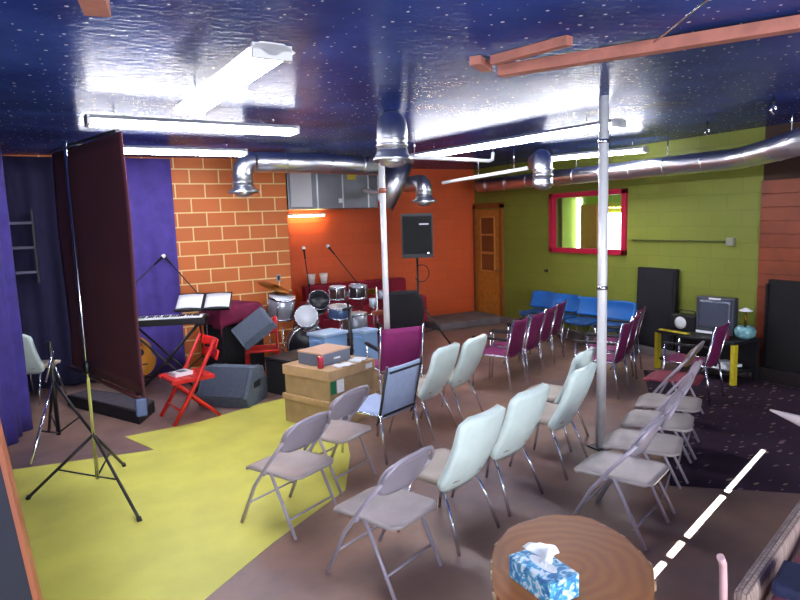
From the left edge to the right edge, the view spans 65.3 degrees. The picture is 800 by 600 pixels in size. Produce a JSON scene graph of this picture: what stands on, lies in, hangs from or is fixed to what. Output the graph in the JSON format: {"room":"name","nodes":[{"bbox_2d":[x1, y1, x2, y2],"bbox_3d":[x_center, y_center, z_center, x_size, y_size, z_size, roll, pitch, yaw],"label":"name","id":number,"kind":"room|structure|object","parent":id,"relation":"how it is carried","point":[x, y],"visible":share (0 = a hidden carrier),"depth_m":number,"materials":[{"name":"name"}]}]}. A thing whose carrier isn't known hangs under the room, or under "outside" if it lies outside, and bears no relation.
{"room":"music room","nodes":[
{"label":"music room","id":0,"kind":"room"},
{"bbox_2d":[0,466,32,599],"bbox_3d":[-2.496,0.408,2.651,1.479,3.100,0.140,-6,8,-28],"label":"wall partition","id":1,"kind":"structure","parent":0,"point":[14,584],"depth_m":3.00,"materials":[{"name":"stone"}]},
{"bbox_2d":[0,420,42,599],"bbox_3d":[-1.961,0.297,2.926,0.306,2.989,0.160,-6,8,-28],"label":"trim","id":2,"kind":"structure","parent":1,"relation":"attached to","point":[5,463],"depth_m":3.02,"materials":[{"name":"brown paint"}]},
{"bbox_2d":[9,209,39,282],"bbox_3d":[-4.650,-0.645,7.615,0.370,0.900,0.170,-6,8,-28],"label":"wall shelf","id":3,"kind":"object","parent":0,"point":[34,247],"visible":0.65,"depth_m":7.61,"materials":[{"name":"grey"}]},
{"bbox_2d":[2,155,292,379],"bbox_3d":[-3.825,-0.517,9.238,4.130,3.000,1.300,-6,8,-28],"label":"brick wall","id":4,"kind":"structure","parent":0,"point":[226,242],"depth_m":9.14,"materials":[{"name":"orange brick"}]},
{"bbox_2d":[287,169,473,326],"bbox_3d":[-0.534,-0.955,11.816,5.000,3.000,0.200,-6,8,-28],"label":"wall","id":5,"kind":"structure","parent":0,"point":[354,235],"depth_m":11.97,"materials":[{"name":"orange paint"}]},
{"bbox_2d":[0,0,799,169],"bbox_3d":[1.085,-1.655,4.734,9.200,0.100,14.200,-6,8,-28],"label":"ceiling","id":6,"kind":"structure","parent":0,"point":[354,62],"depth_m":4.09,"materials":[{"name":"blue paint"}]},
{"bbox_2d":[0,145,32,448],"bbox_3d":[-3.811,-0.085,5.927,0.102,2.950,0.840,-3,7,-10],"label":"stage curtain","id":7,"kind":"object","parent":6,"relation":"hanging from","point":[15,408],"visible":0.98,"depth_m":6.13,"materials":[{"name":"purple fabric"}]},
{"bbox_2d":[2,156,102,391],"bbox_3d":[-4.612,-0.317,7.917,1.286,2.950,0.102,-6,8,-30],"label":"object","id":8,"kind":"object","parent":6,"relation":"hanging from","point":[29,180],"visible":0.41,"depth_m":7.92,"materials":[{"name":"blue fabric"}]},
{"bbox_2d":[78,0,110,16],"bbox_3d":[-1.161,-1.177,2.325,0.100,0.080,0.506,-4,8,-19],"label":"wooden board","id":9,"kind":"object","parent":6,"relation":"attached to","point":[99,8],"visible":1,"depth_m":2.47,"materials":[{"name":"brown wood"}]},
{"bbox_2d":[125,158,185,375],"bbox_3d":[-3.567,-0.422,8.476,1.065,2.950,0.126,-6,8,-28],"label":"stage curtain","id":10,"kind":"object","parent":6,"relation":"hanging from","point":[149,180],"visible":0.41,"depth_m":8.56,"materials":[{"name":"purple fabric"}]},
{"bbox_2d":[77,142,247,156],"bbox_3d":[-2.570,-1.685,6.872,1.752,0.159,0.240,-6,9,-30],"label":"fluorescent light","id":11,"kind":"object","parent":6,"relation":"hanging from","point":[128,149],"visible":0.59,"depth_m":6.91,"materials":[{"name":"white paint"}]},
{"bbox_2d":[84,106,299,136],"bbox_3d":[-1.688,-1.502,5.245,1.724,0.159,0.240,-6,9,-32],"label":"fluorescent light","id":12,"kind":"object","parent":6,"relation":"hanging from","point":[92,120],"visible":1,"depth_m":5.14,"materials":[{"name":"white paint"}]},
{"bbox_2d":[173,37,294,116],"bbox_3d":[-1.075,-1.332,3.780,0.240,0.159,1.762,-6,9,-31],"label":"fluorescent light","id":13,"kind":"object","parent":6,"relation":"hanging from","point":[260,57],"visible":1,"depth_m":3.43,"materials":[{"name":"white paint"}]},
{"bbox_2d":[255,151,378,174],"bbox_3d":[-1.077,-1.836,8.344,1.734,0.330,0.270,-6,8,-28],"label":"air duct","id":14,"kind":"object","parent":6,"relation":"hanging from","point":[266,162],"visible":0.98,"depth_m":8.21,"materials":[{"name":"silver metal"}]},
{"bbox_2d":[228,152,258,196],"bbox_3d":[-1.986,-1.586,7.882,0.388,0.570,0.387,-6,8,-28],"label":"outlet","id":15,"kind":"object","parent":14,"relation":"attached to","point":[244,167],"visible":0.98,"depth_m":7.79,"materials":[{"name":"silver metal"}]},
{"bbox_2d":[285,173,379,210],"bbox_3d":[-1.177,-1.926,10.665,1.770,0.740,0.720,-6,8,-28],"label":"furnace","id":16,"kind":"object","parent":6,"relation":"hanging from","point":[304,191],"visible":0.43,"depth_m":10.31,"materials":[{"name":"metal"}]},
{"bbox_2d":[373,111,411,167],"bbox_3d":[-0.061,-1.415,5.577,0.600,0.491,0.788,-6,8,-28],"label":"air duct","id":17,"kind":"object","parent":6,"relation":"hanging from","point":[392,132],"visible":1,"depth_m":5.23,"materials":[{"name":"silver metal"}]},
{"bbox_2d":[385,160,413,209],"bbox_3d":[-0.046,-1.748,9.421,0.564,0.784,0.440,-6,8,-28],"label":"air duct","id":18,"kind":"object","parent":6,"relation":"hanging from","point":[396,178],"visible":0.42,"depth_m":9.26,"materials":[{"name":"silver metal"}]},
{"bbox_2d":[403,175,436,205],"bbox_3d":[0.245,-1.640,9.388,0.372,0.470,0.818,-6,8,-28],"label":"outlet","id":19,"kind":"object","parent":18,"relation":"attached to","point":[420,184],"visible":1,"depth_m":9.13,"materials":[{"name":"silver metal"}]},
{"bbox_2d":[410,132,494,162],"bbox_3d":[0.548,-1.774,7.354,0.050,0.301,2.040,5,10,41],"label":"metal pipe","id":20,"kind":"object","parent":6,"relation":"hanging from","point":[414,156],"visible":0.77,"depth_m":7.40,"materials":[{"name":"metal"}]},
{"bbox_2d":[442,145,527,184],"bbox_3d":[1.133,-1.859,8.543,1.347,0.474,0.051,4,9,38],"label":"fluorescent light","id":21,"kind":"object","parent":6,"relation":"hanging from","point":[526,167],"visible":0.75,"depth_m":8.51,"materials":[{"name":"white paint"}]},
{"bbox_2d":[410,116,626,155],"bbox_3d":[1.139,-1.833,7.106,0.240,0.159,3.130,-7,9,-35],"label":"fluorescent light","id":22,"kind":"object","parent":6,"relation":"hanging from","point":[615,123],"visible":0.83,"depth_m":6.71,"materials":[{"name":"white paint"}]},
{"bbox_2d":[490,35,572,65],"bbox_3d":[0.728,-1.400,3.510,0.060,0.050,0.517,-9,10,-42],"label":"wooden board","id":23,"kind":"object","parent":6,"relation":"attached to","point":[565,41],"visible":1,"depth_m":3.47,"materials":[{"name":"brown wood"}]},
{"bbox_2d":[528,149,553,189],"bbox_3d":[1.865,-1.721,8.291,0.593,0.531,0.734,-6,8,-28],"label":"air duct","id":24,"kind":"object","parent":6,"relation":"hanging from","point":[540,163],"visible":1,"depth_m":7.94,"materials":[{"name":"silver metal"}]},
{"bbox_2d":[551,139,648,160],"bbox_3d":[2.616,-2.048,8.527,1.446,0.189,0.240,4,9,38],"label":"fluorescent light","id":25,"kind":"object","parent":6,"relation":"hanging from","point":[639,149],"visible":0.74,"depth_m":8.43,"materials":[{"name":"white paint"}]},
{"bbox_2d":[475,102,799,191],"bbox_3d":[2.941,-1.898,8.520,1.176,0.505,6.860,-4,8,-17],"label":"air duct","id":26,"kind":"object","parent":6,"relation":"hanging from","point":[784,146],"visible":0.84,"depth_m":7.77,"materials":[{"name":"silver metal"}]},
{"bbox_2d":[497,14,799,77],"bbox_3d":[1.388,-1.398,3.454,1.784,0.065,0.086,3,9,32],"label":"ceiling beam","id":27,"kind":"structure","parent":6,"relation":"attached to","point":[789,24],"depth_m":3.41,"materials":[{"name":"brown wood"}]},
{"bbox_2d":[8,323,799,599],"bbox_3d":[1.182,1.416,5.131,9.200,0.103,14.200,-6,8,-28],"label":"floor","id":28,"kind":"structure","parent":0,"point":[738,525],"depth_m":4.49,"materials":[{"name":"concrete"}]},
{"bbox_2d":[22,334,66,405],"bbox_3d":[-4.473,0.794,7.553,0.492,0.871,0.613,-1,7,7],"label":"chair","id":29,"kind":"object","parent":28,"relation":"on","point":[34,364],"visible":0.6,"depth_m":7.38,"materials":[{"name":"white plastic"}]},
{"bbox_2d":[29,341,90,465],"bbox_3d":[-3.432,0.914,5.872,0.677,1.000,0.727,1,8,22],"label":"tripod stand","id":30,"kind":"object","parent":28,"relation":"on","point":[52,394],"visible":0.97,"depth_m":5.99,"materials":[{"name":"black metal"}]},
{"bbox_2d":[25,128,147,521],"bbox_3d":[-2.412,0.197,4.556,0.833,2.707,1.457,-6,8,-28],"label":"projection screen","id":31,"kind":"object","parent":28,"relation":"on","point":[93,213],"visible":1,"depth_m":4.52,"materials":[{"name":"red fabric"}]},
{"bbox_2d":[67,389,154,424],"bbox_3d":[-3.221,1.184,7.098,1.434,0.137,0.379,3,9,34],"label":"instrument case","id":32,"kind":"object","parent":28,"relation":"on","point":[121,406],"visible":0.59,"depth_m":6.96,"materials":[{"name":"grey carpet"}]},
{"bbox_2d":[136,324,199,395],"bbox_3d":[-2.825,0.727,7.610,0.832,0.880,0.400,-3,7,-8],"label":"keyboard stand","id":33,"kind":"object","parent":28,"relation":"on","point":[170,357],"visible":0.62,"depth_m":7.47,"materials":[{"name":"black metal"}]},
{"bbox_2d":[138,313,208,326],"bbox_3d":[-2.841,0.236,7.547,0.980,0.107,0.340,-3,7,-8],"label":"keyboard","id":34,"kind":"object","parent":33,"relation":"on","point":[200,318],"visible":0.82,"depth_m":7.42,"materials":[{"name":"black plastic"}]},
{"bbox_2d":[159,333,220,426],"bbox_3d":[-2.256,0.833,6.715,0.581,0.870,0.475,-8,9,-38],"label":"wood chair","id":35,"kind":"object","parent":28,"relation":"on","point":[199,373],"visible":0.85,"depth_m":6.64,"materials":[{"name":"red wood"}]},
{"bbox_2d":[174,292,232,392],"bbox_3d":[-2.432,0.518,7.878,0.660,1.201,0.501,-3,7,-6],"label":"music stand","id":36,"kind":"object","parent":28,"relation":"on","point":[202,308],"visible":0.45,"depth_m":7.70,"materials":[{"name":"paper"}]},
{"bbox_2d":[197,364,267,407],"bbox_3d":[-1.955,0.973,7.268,0.643,0.431,0.539,0,8,14],"label":"monitor speaker","id":37,"kind":"object","parent":28,"relation":"on","point":[233,385],"visible":0.93,"depth_m":7.09},
{"bbox_2d":[199,367,249,398],"bbox_3d":[-1.998,0.936,7.099,0.546,0.310,0.202,0,8,14],"label":"grille","id":38,"kind":"object","parent":37,"relation":"attached to","point":[228,382],"depth_m":7.08,"materials":[{"name":"grey fabric"}]},
{"bbox_2d":[203,324,264,370],"bbox_3d":[-2.233,0.583,8.443,0.431,0.922,0.660,4,10,40],"label":"amplifier","id":39,"kind":"object","parent":28,"relation":"on","point":[231,351],"visible":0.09,"depth_m":8.18,"materials":[{"name":"black fabric"}]},
{"bbox_2d":[199,300,264,337],"bbox_3d":[-2.248,0.228,8.401,0.526,0.443,0.752,4,10,40],"label":"draped cloth","id":40,"kind":"object","parent":39,"relation":"on","point":[219,319],"visible":0.62,"depth_m":8.12,"materials":[{"name":"fabric"}]},
{"bbox_2d":[224,325,263,366],"bbox_3d":[-2.070,0.655,8.318,0.012,0.680,0.580,4,10,40],"label":"grille","id":41,"kind":"object","parent":39,"relation":"attached to","point":[234,351],"depth_m":8.20,"materials":[{"name":"grey fabric"}]},
{"bbox_2d":[243,316,279,374],"bbox_3d":[-1.790,0.655,8.106,0.440,0.836,0.538,-4,8,-13],"label":"wood chair","id":42,"kind":"object","parent":28,"relation":"on","point":[268,347],"visible":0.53,"depth_m":8.03,"materials":[{"name":"wood"}]},
{"bbox_2d":[231,306,276,349],"bbox_3d":[-1.837,0.343,7.842,0.558,0.519,0.392,-4,8,-16],"label":"monitor speaker","id":43,"kind":"object","parent":42,"relation":"on","point":[258,324],"visible":1,"depth_m":7.71},
{"bbox_2d":[233,309,270,343],"bbox_3d":[-1.829,0.322,7.713,0.406,0.222,0.147,-40,15,-8],"label":"grille","id":44,"kind":"object","parent":43,"relation":"attached to","point":[259,321],"depth_m":7.71,"materials":[{"name":"grey fabric"}]},
{"bbox_2d":[265,348,303,394],"bbox_3d":[-1.271,0.888,7.708,0.468,0.445,0.610,4,9,38],"label":"equipment case","id":45,"kind":"object","parent":28,"relation":"on","point":[274,371],"visible":0.32,"depth_m":7.52,"materials":[{"name":"black plastic"}]},
{"bbox_2d":[240,411,338,540],"bbox_3d":[-0.764,1.135,4.309,0.527,0.782,0.489,3,9,35],"label":"folding chair","id":46,"kind":"object","parent":28,"relation":"on","point":[289,462],"visible":1,"depth_m":4.20,"materials":[{"name":"grey metal"}]},
{"bbox_2d":[258,282,377,361],"bbox_3d":[-1.076,0.329,8.973,1.862,1.240,0.745,-3,8,-11],"label":"drum kit","id":47,"kind":"object","parent":28,"relation":"on","point":[281,303],"visible":0.7,"depth_m":8.77,"materials":[{"name":"silver metal"}]},
{"bbox_2d":[307,328,347,346],"bbox_3d":[-0.927,0.723,8.141,0.347,0.640,0.429,5,10,42],"label":"plastic tub","id":48,"kind":"object","parent":28,"relation":"on","point":[329,335],"visible":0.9,"depth_m":8.02,"materials":[{"name":"blue plastic"}]},
{"bbox_2d":[282,387,375,422],"bbox_3d":[-0.731,1.092,6.550,0.696,0.304,0.690,4,9,39],"label":"cardboard box","id":49,"kind":"object","parent":28,"relation":"on","point":[298,408],"visible":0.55,"depth_m":6.36,"materials":[{"name":"brown cardboard"}]},
{"bbox_2d":[282,343,374,401],"bbox_3d":[-0.735,0.720,6.507,0.675,0.442,0.690,4,9,38],"label":"cardboard box","id":50,"kind":"object","parent":49,"relation":"on","point":[328,383],"depth_m":6.31,"materials":[{"name":"brown cardboard"}]},
{"bbox_2d":[292,385,376,495],"bbox_3d":[-0.531,1.045,4.949,0.527,0.782,0.489,3,9,34],"label":"folding chair","id":51,"kind":"object","parent":28,"relation":"on","point":[338,431],"visible":0.77,"depth_m":4.83,"materials":[{"name":"grey metal"}]},
{"bbox_2d":[299,277,426,328],"bbox_3d":[-0.645,0.171,11.055,2.140,0.970,0.830,-6,8,-28],"label":"couch","id":52,"kind":"object","parent":28,"relation":"on","point":[398,283],"visible":0.26,"depth_m":11.01,"materials":[{"name":"fabric"}]},
{"bbox_2d":[324,305,370,318],"bbox_3d":[-1.025,0.212,10.792,0.900,0.120,0.620,-6,8,-28],"label":"seat cushion","id":53,"kind":"object","parent":52,"relation":"on","point":[356,307],"depth_m":10.70,"materials":[{"name":"fabric"}]},
{"bbox_2d":[352,327,377,358],"bbox_3d":[-0.436,0.705,8.003,0.245,0.680,0.258,5,10,42],"label":"plastic tub","id":54,"kind":"object","parent":28,"relation":"on","point":[361,335],"visible":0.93,"depth_m":7.91,"materials":[{"name":"blue plastic"}]},
{"bbox_2d":[341,355,422,464],"bbox_3d":[-0.156,0.926,5.536,0.580,0.849,0.514,4,9,38],"label":"chair","id":55,"kind":"object","parent":28,"relation":"on","point":[400,384],"visible":0.88,"depth_m":5.37,"materials":[{"name":"blue fabric"}]},
{"bbox_2d":[378,163,389,328],"bbox_3d":[-0.173,-0.369,7.192,0.160,3.000,0.160,-6,8,-28],"label":"support pole","id":56,"kind":"object","parent":28,"relation":"on","point":[382,190],"visible":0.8,"depth_m":7.13,"materials":[{"name":"silver metal"}]},
{"bbox_2d":[326,445,442,599],"bbox_3d":[-0.093,1.202,3.627,0.527,0.782,0.489,4,9,39],"label":"folding chair","id":57,"kind":"object","parent":28,"relation":"on","point":[389,505],"visible":1,"depth_m":3.52,"materials":[{"name":"grey metal"}]},
{"bbox_2d":[364,323,425,406],"bbox_3d":[-0.053,0.703,6.903,0.540,0.934,0.574,-4,8,-20],"label":"sling chair","id":58,"kind":"object","parent":28,"relation":"on","point":[399,346],"visible":0.77,"depth_m":6.65,"materials":[{"name":"fabric"}]},
{"bbox_2d":[377,290,423,367],"bbox_3d":[0.012,0.407,8.454,0.606,1.122,0.606,-4,8,-13],"label":"office chair","id":59,"kind":"object","parent":28,"relation":"on","point":[406,308],"visible":0.49,"depth_m":8.16,"materials":[{"name":"black fabric"}]},
{"bbox_2d":[388,342,459,440],"bbox_3d":[0.243,0.841,6.030,0.613,0.871,0.492,3,9,32],"label":"chair","id":60,"kind":"object","parent":28,"relation":"on","point":[443,360],"visible":0.73,"depth_m":5.82,"materials":[{"name":"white plastic"}]},
{"bbox_2d":[415,258,450,343],"bbox_3d":[0.207,0.062,9.710,0.967,1.460,0.901,-6,8,-28],"label":"speaker stand","id":61,"kind":"object","parent":28,"relation":"on","point":[417,261],"visible":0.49,"depth_m":9.62,"materials":[{"name":"black metal"}]},
{"bbox_2d":[401,213,433,257],"bbox_3d":[0.254,-0.981,9.478,0.470,0.660,0.400,-2,7,-1],"label":"loudspeaker","id":62,"kind":"object","parent":61,"relation":"on","point":[416,228],"visible":1,"depth_m":9.29,"materials":[{"name":"black plastic"}]},
{"bbox_2d":[397,404,505,556],"bbox_3d":[0.337,1.094,4.051,0.613,0.871,0.492,5,10,41],"label":"chair","id":63,"kind":"object","parent":28,"relation":"on","point":[476,437],"visible":0.92,"depth_m":3.85,"materials":[{"name":"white plastic"}]},
{"bbox_2d":[420,333,486,421],"bbox_3d":[0.562,0.780,6.423,0.613,0.871,0.492,3,9,33],"label":"chair","id":64,"kind":"object","parent":28,"relation":"on","point":[472,350],"visible":0.75,"depth_m":6.21,"materials":[{"name":"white plastic"}]},
{"bbox_2d":[424,311,504,330],"bbox_3d":[1.160,0.395,12.194,1.500,0.120,0.990,-6,8,-28],"label":"step","id":65,"kind":"structure","parent":28,"relation":"on","point":[472,318],"depth_m":11.90,"materials":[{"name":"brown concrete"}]},
{"bbox_2d":[451,382,549,516],"bbox_3d":[0.734,1.019,4.530,0.613,0.871,0.492,5,10,42],"label":"chair","id":66,"kind":"object","parent":28,"relation":"on","point":[525,409],"visible":0.77,"depth_m":4.30,"materials":[{"name":"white plastic"}]},
{"bbox_2d":[472,315,529,391],"bbox_3d":[1.224,0.619,7.572,0.574,0.849,0.475,4,9,36],"label":"sling chair","id":67,"kind":"object","parent":28,"relation":"on","point":[518,331],"visible":0.95,"depth_m":7.43,"materials":[{"name":"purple fabric"}]},
{"bbox_2d":[491,310,545,381],"bbox_3d":[1.517,0.558,7.974,0.574,0.849,0.475,3,9,35],"label":"sling chair","id":68,"kind":"object","parent":28,"relation":"on","point":[536,322],"visible":0.8,"depth_m":7.83,"materials":[{"name":"purple fabric"}]},
{"bbox_2d":[507,304,556,372],"bbox_3d":[1.779,0.492,8.416,0.574,0.849,0.475,3,9,32],"label":"sling chair","id":69,"kind":"object","parent":28,"relation":"on","point":[550,313],"visible":0.6,"depth_m":8.26,"materials":[{"name":"purple fabric"}]},
{"bbox_2d":[519,290,558,336],"bbox_3d":[2.307,0.254,10.459,0.526,0.770,0.512,-7,9,-36],"label":"chair","id":70,"kind":"object","parent":28,"relation":"on","point":[540,299],"visible":0.62,"depth_m":10.50,"materials":[{"name":"blue plastic"}]},
{"bbox_2d":[520,299,566,363],"bbox_3d":[2.039,0.424,8.880,0.574,0.849,0.475,3,9,31],"label":"sling chair","id":71,"kind":"object","parent":28,"relation":"on","point":[556,329],"visible":0.53,"depth_m":8.72,"materials":[{"name":"purple fabric"}]},
{"bbox_2d":[509,362,596,480],"bbox_3d":[1.253,0.931,5.086,0.613,0.871,0.492,4,9,38],"label":"chair","id":72,"kind":"object","parent":28,"relation":"on","point":[555,416],"visible":0.79,"depth_m":4.86,"materials":[{"name":"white plastic"}]},
{"bbox_2d":[525,346,595,451],"bbox_3d":[1.427,0.852,5.652,0.613,0.871,0.492,3,9,35],"label":"chair","id":73,"kind":"object","parent":28,"relation":"on","point":[584,358],"visible":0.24,"depth_m":5.42,"materials":[{"name":"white plastic"}]},
{"bbox_2d":[552,293,581,346],"bbox_3d":[2.566,0.308,9.976,0.526,0.770,0.512,-7,9,-36],"label":"chair","id":74,"kind":"object","parent":28,"relation":"on","point":[572,300],"visible":0.56,"depth_m":9.96,"materials":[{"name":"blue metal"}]},
{"bbox_2d":[490,515,656,599],"bbox_3d":[0.762,1.430,2.790,0.704,0.498,1.016,0,8,14],"label":"side table","id":75,"kind":"object","parent":28,"relation":"on","point":[608,565],"visible":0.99,"depth_m":2.83,"materials":[{"name":"brown wood"}]},
{"bbox_2d":[509,542,578,599],"bbox_3d":[0.599,1.108,2.615,0.155,0.193,0.260,-6,8,-28],"label":"tissue box","id":76,"kind":"object","parent":75,"relation":"on","point":[535,568],"visible":1,"depth_m":2.57,"materials":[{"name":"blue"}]},
{"bbox_2d":[563,296,607,347],"bbox_3d":[2.825,0.362,9.495,0.526,0.770,0.512,-7,9,-36],"label":"chair","id":77,"kind":"object","parent":28,"relation":"on","point":[587,306],"visible":0.75,"depth_m":9.56,"materials":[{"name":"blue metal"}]},
{"bbox_2d":[587,95,610,451],"bbox_3d":[1.722,-0.186,5.311,0.160,3.000,0.160,-6,8,-28],"label":"support pole","id":78,"kind":"object","parent":28,"relation":"on","point":[603,168],"visible":0.97,"depth_m":5.27,"materials":[{"name":"silver metal"}]},
{"bbox_2d":[574,318,634,399],"bbox_3d":[2.328,0.640,7.141,0.574,0.849,0.475,3,9,35],"label":"sling chair","id":79,"kind":"object","parent":28,"relation":"on","point":[618,356],"visible":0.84,"depth_m":6.97,"materials":[{"name":"purple fabric"}]},
{"bbox_2d":[586,311,641,387],"bbox_3d":[2.592,0.573,7.596,0.574,0.849,0.475,3,9,34],"label":"sling chair","id":80,"kind":"object","parent":28,"relation":"on","point":[610,348],"visible":0.58,"depth_m":7.52,"materials":[{"name":"purple fabric"}]},
{"bbox_2d":[592,300,637,354],"bbox_3d":[3.085,0.416,9.012,0.526,0.770,0.512,-7,9,-36],"label":"chair","id":81,"kind":"object","parent":28,"relation":"on","point":[616,309],"visible":0.54,"depth_m":9.04,"materials":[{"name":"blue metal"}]},
{"bbox_2d":[593,305,645,376],"bbox_3d":[2.838,0.501,8.086,0.574,0.849,0.475,3,9,34],"label":"sling chair","id":82,"kind":"object","parent":28,"relation":"on","point":[609,339],"visible":0.45,"depth_m":8.04,"materials":[{"name":"purple fabric"}]},
{"bbox_2d":[573,413,669,550],"bbox_3d":[1.429,1.098,4.057,0.527,0.782,0.489,4,10,40],"label":"folding chair","id":83,"kind":"object","parent":28,"relation":"on","point":[627,468],"visible":1,"depth_m":3.96,"materials":[{"name":"grey metal"}]},
{"bbox_2d":[599,391,683,513],"bbox_3d":[1.740,1.032,4.493,0.527,0.782,0.489,2,8,29],"label":"folding chair","id":84,"kind":"object","parent":28,"relation":"on","point":[662,444],"visible":0.74,"depth_m":4.46,"materials":[{"name":"grey metal"}]},
{"bbox_2d":[621,373,694,483],"bbox_3d":[2.036,0.963,4.953,0.527,0.782,0.489,2,8,28],"label":"folding chair","id":85,"kind":"object","parent":28,"relation":"on","point":[679,422],"visible":0.62,"depth_m":4.93,"materials":[{"name":"grey metal"}]},
{"bbox_2d":[643,370,799,493],"bbox_3d":[3.531,1.164,6.115,1.952,0.004,3.664,1,8,18],"label":"carpet","id":86,"kind":"object","parent":28,"relation":"on","point":[743,444],"visible":0.82,"depth_m":5.59,"materials":[{"name":"carpet"}]},
{"bbox_2d":[634,359,702,459],"bbox_3d":[2.314,0.896,5.403,0.527,0.782,0.489,2,8,29],"label":"folding chair","id":87,"kind":"object","parent":86,"relation":"on","point":[648,400],"visible":0.57,"depth_m":5.38,"materials":[{"name":"grey metal"}]},
{"bbox_2d":[643,341,704,425],"bbox_3d":[2.715,0.779,6.209,0.527,0.782,0.489,4,9,37],"label":"folding chair","id":88,"kind":"object","parent":86,"relation":"on","point":[664,376],"visible":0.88,"depth_m":6.10,"materials":[{"name":"grey metal"}]},
{"bbox_2d":[661,320,730,404],"bbox_3d":[3.228,0.648,6.827,0.574,0.849,0.475,5,10,44],"label":"sling chair","id":89,"kind":"object","parent":86,"relation":"on","point":[718,338],"visible":0.92,"depth_m":6.71,"materials":[{"name":"purple fabric"}]},
{"bbox_2d":[654,327,760,385],"bbox_3d":[3.815,0.665,7.810,0.500,0.521,1.110,-6,8,-28],"label":"table","id":90,"kind":"object","parent":86,"relation":"on","point":[736,350],"visible":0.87,"depth_m":7.55,"materials":[{"name":"black wood"}]},
{"bbox_2d":[671,309,695,331],"bbox_3d":[3.691,0.255,8.040,0.212,0.258,0.340,-7,9,-33],"label":"loudspeaker","id":91,"kind":"object","parent":90,"relation":"on","point":[679,321],"visible":0.92,"depth_m":7.98,"materials":[{"name":"black plastic"}]},
{"bbox_2d":[659,355,752,374],"bbox_3d":[3.836,0.792,7.836,0.460,0.030,1.020,-6,8,-28],"label":"shelf","id":92,"kind":"object","parent":90,"relation":"attached to","point":[745,367],"depth_m":7.48,"materials":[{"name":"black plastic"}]},
{"bbox_2d":[696,295,738,335],"bbox_3d":[3.929,0.182,7.683,0.291,0.460,0.460,-8,9,-38],"label":"television","id":93,"kind":"object","parent":90,"relation":"on","point":[711,311],"visible":0.91,"depth_m":7.58,"materials":[{"name":"grey plastic"}]},
{"bbox_2d":[734,308,756,339],"bbox_3d":[4.071,0.275,7.357,0.240,0.370,0.240,-6,8,-28],"label":"table lamp","id":94,"kind":"object","parent":90,"relation":"on","point":[745,332],"visible":1,"depth_m":7.30,"materials":[{"name":"teal ceramic"}]},
{"bbox_2d":[734,325,756,339],"bbox_3d":[4.075,0.384,7.371,0.240,0.150,0.240,-6,8,-28],"label":"lamp base","id":95,"kind":"object","parent":94,"relation":"attached to","point":[745,332],"depth_m":7.29,"materials":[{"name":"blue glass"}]},
{"bbox_2d":[717,500,799,599],"bbox_3d":[1.889,1.285,2.443,0.864,0.808,1.211,5,10,44],"label":"daybed","id":96,"kind":"object","parent":28,"relation":"on","point":[756,584],"visible":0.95,"depth_m":2.46,"materials":[{"name":"wood"}]},
{"bbox_2d":[771,553,799,599],"bbox_3d":[1.900,1.084,2.422,0.617,0.133,1.006,5,10,44],"label":"throw blanket","id":97,"kind":"object","parent":96,"relation":"on","point":[774,597],"visible":0.09,"depth_m":2.35,"materials":[{"name":"pink fabric"}]},
{"bbox_2d":[771,560,799,599],"bbox_3d":[1.470,1.049,2.332,0.110,0.050,0.220,5,10,42],"label":"cushion","id":98,"kind":"object","parent":97,"relation":"on","point":[786,583],"visible":1,"depth_m":2.29,"materials":[{"name":"blue fabric"}]},
{"bbox_3d":[-0.720,0.489,8.552,0.344,0.976,0.364,-6,8,-28],"label":"stand","id":99,"kind":"object","parent":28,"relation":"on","visible":0},
{"bbox_2d":[329,283,366,300],"bbox_3d":[-0.707,-0.108,8.516,0.533,0.203,0.275,-3,8,-12],"label":"drums","id":100,"kind":"object","parent":99,"relation":"on","point":[357,291],"visible":1,"depth_m":8.43,"materials":[{"name":"silver metal"}]},
{"bbox_3d":[-3.364,1.043,8.153,0.278,0.150,0.298,5,10,42],"label":"guitar stand","id":101,"kind":"object","parent":28,"relation":"on","visible":0},
{"bbox_2d":[139,331,155,374],"bbox_3d":[-3.400,0.483,8.097,0.208,1.022,0.378,5,10,42],"label":"acoustic guitar","id":102,"kind":"object","parent":101,"relation":"on","point":[148,358],"visible":0.39,"depth_m":8.14,"materials":[{"name":"brown wood"}]},
{"bbox_2d":[474,121,799,349],"bbox_3d":[4.905,-0.473,6.752,0.200,3.000,13.900,-6,8,-28],"label":"wall","id":103,"kind":"structure","parent":0,"point":[714,205],"depth_m":8.67,"materials":[{"name":"green paint"}]},
{"bbox_2d":[473,202,504,316],"bbox_3d":[1.736,-0.811,12.369,0.119,2.190,0.940,-6,8,-28],"label":"door","id":104,"kind":"structure","parent":103,"relation":"in","point":[488,224],"depth_m":12.33,"materials":[{"name":"brown wood"}]},
{"bbox_2d":[549,188,627,254],"bbox_3d":[3.017,-1.246,10.031,0.153,0.990,1.660,-6,8,-28],"label":"window","id":105,"kind":"structure","parent":103,"relation":"in","point":[577,211],"depth_m":10.14,"materials":[{"name":"red wood"}]},
{"bbox_2d":[500,317,751,375],"bbox_3d":[3.174,0.630,9.881,0.140,0.120,5.000,-6,8,-28],"label":"trim","id":106,"kind":"structure","parent":103,"relation":"attached to","point":[573,334],"depth_m":10.06,"materials":[{"name":"black plastic"}]},
{"bbox_2d":[636,267,678,350],"bbox_3d":[3.640,0.110,8.875,0.112,1.131,0.660,-6,8,-28],"label":"display panel","id":107,"kind":"object","parent":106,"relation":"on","point":[657,288],"visible":0.79,"depth_m":8.81,"materials":[{"name":"black fabric"}]},
{"bbox_2d":[755,178,799,365],"bbox_3d":[4.512,-0.215,7.300,0.030,2.367,0.660,-6,8,-28],"label":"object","id":108,"kind":"object","parent":103,"relation":"attached to","point":[785,235],"visible":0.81,"depth_m":7.32,"materials":[{"name":"orange"}]},
{"bbox_2d":[758,279,799,388],"bbox_3d":[4.489,0.378,7.274,0.200,1.205,0.500,-6,8,-28],"label":"display panel","id":109,"kind":"object","parent":108,"relation":"attached to","point":[781,338],"visible":0.98,"depth_m":7.30,"materials":[{"name":"black"}]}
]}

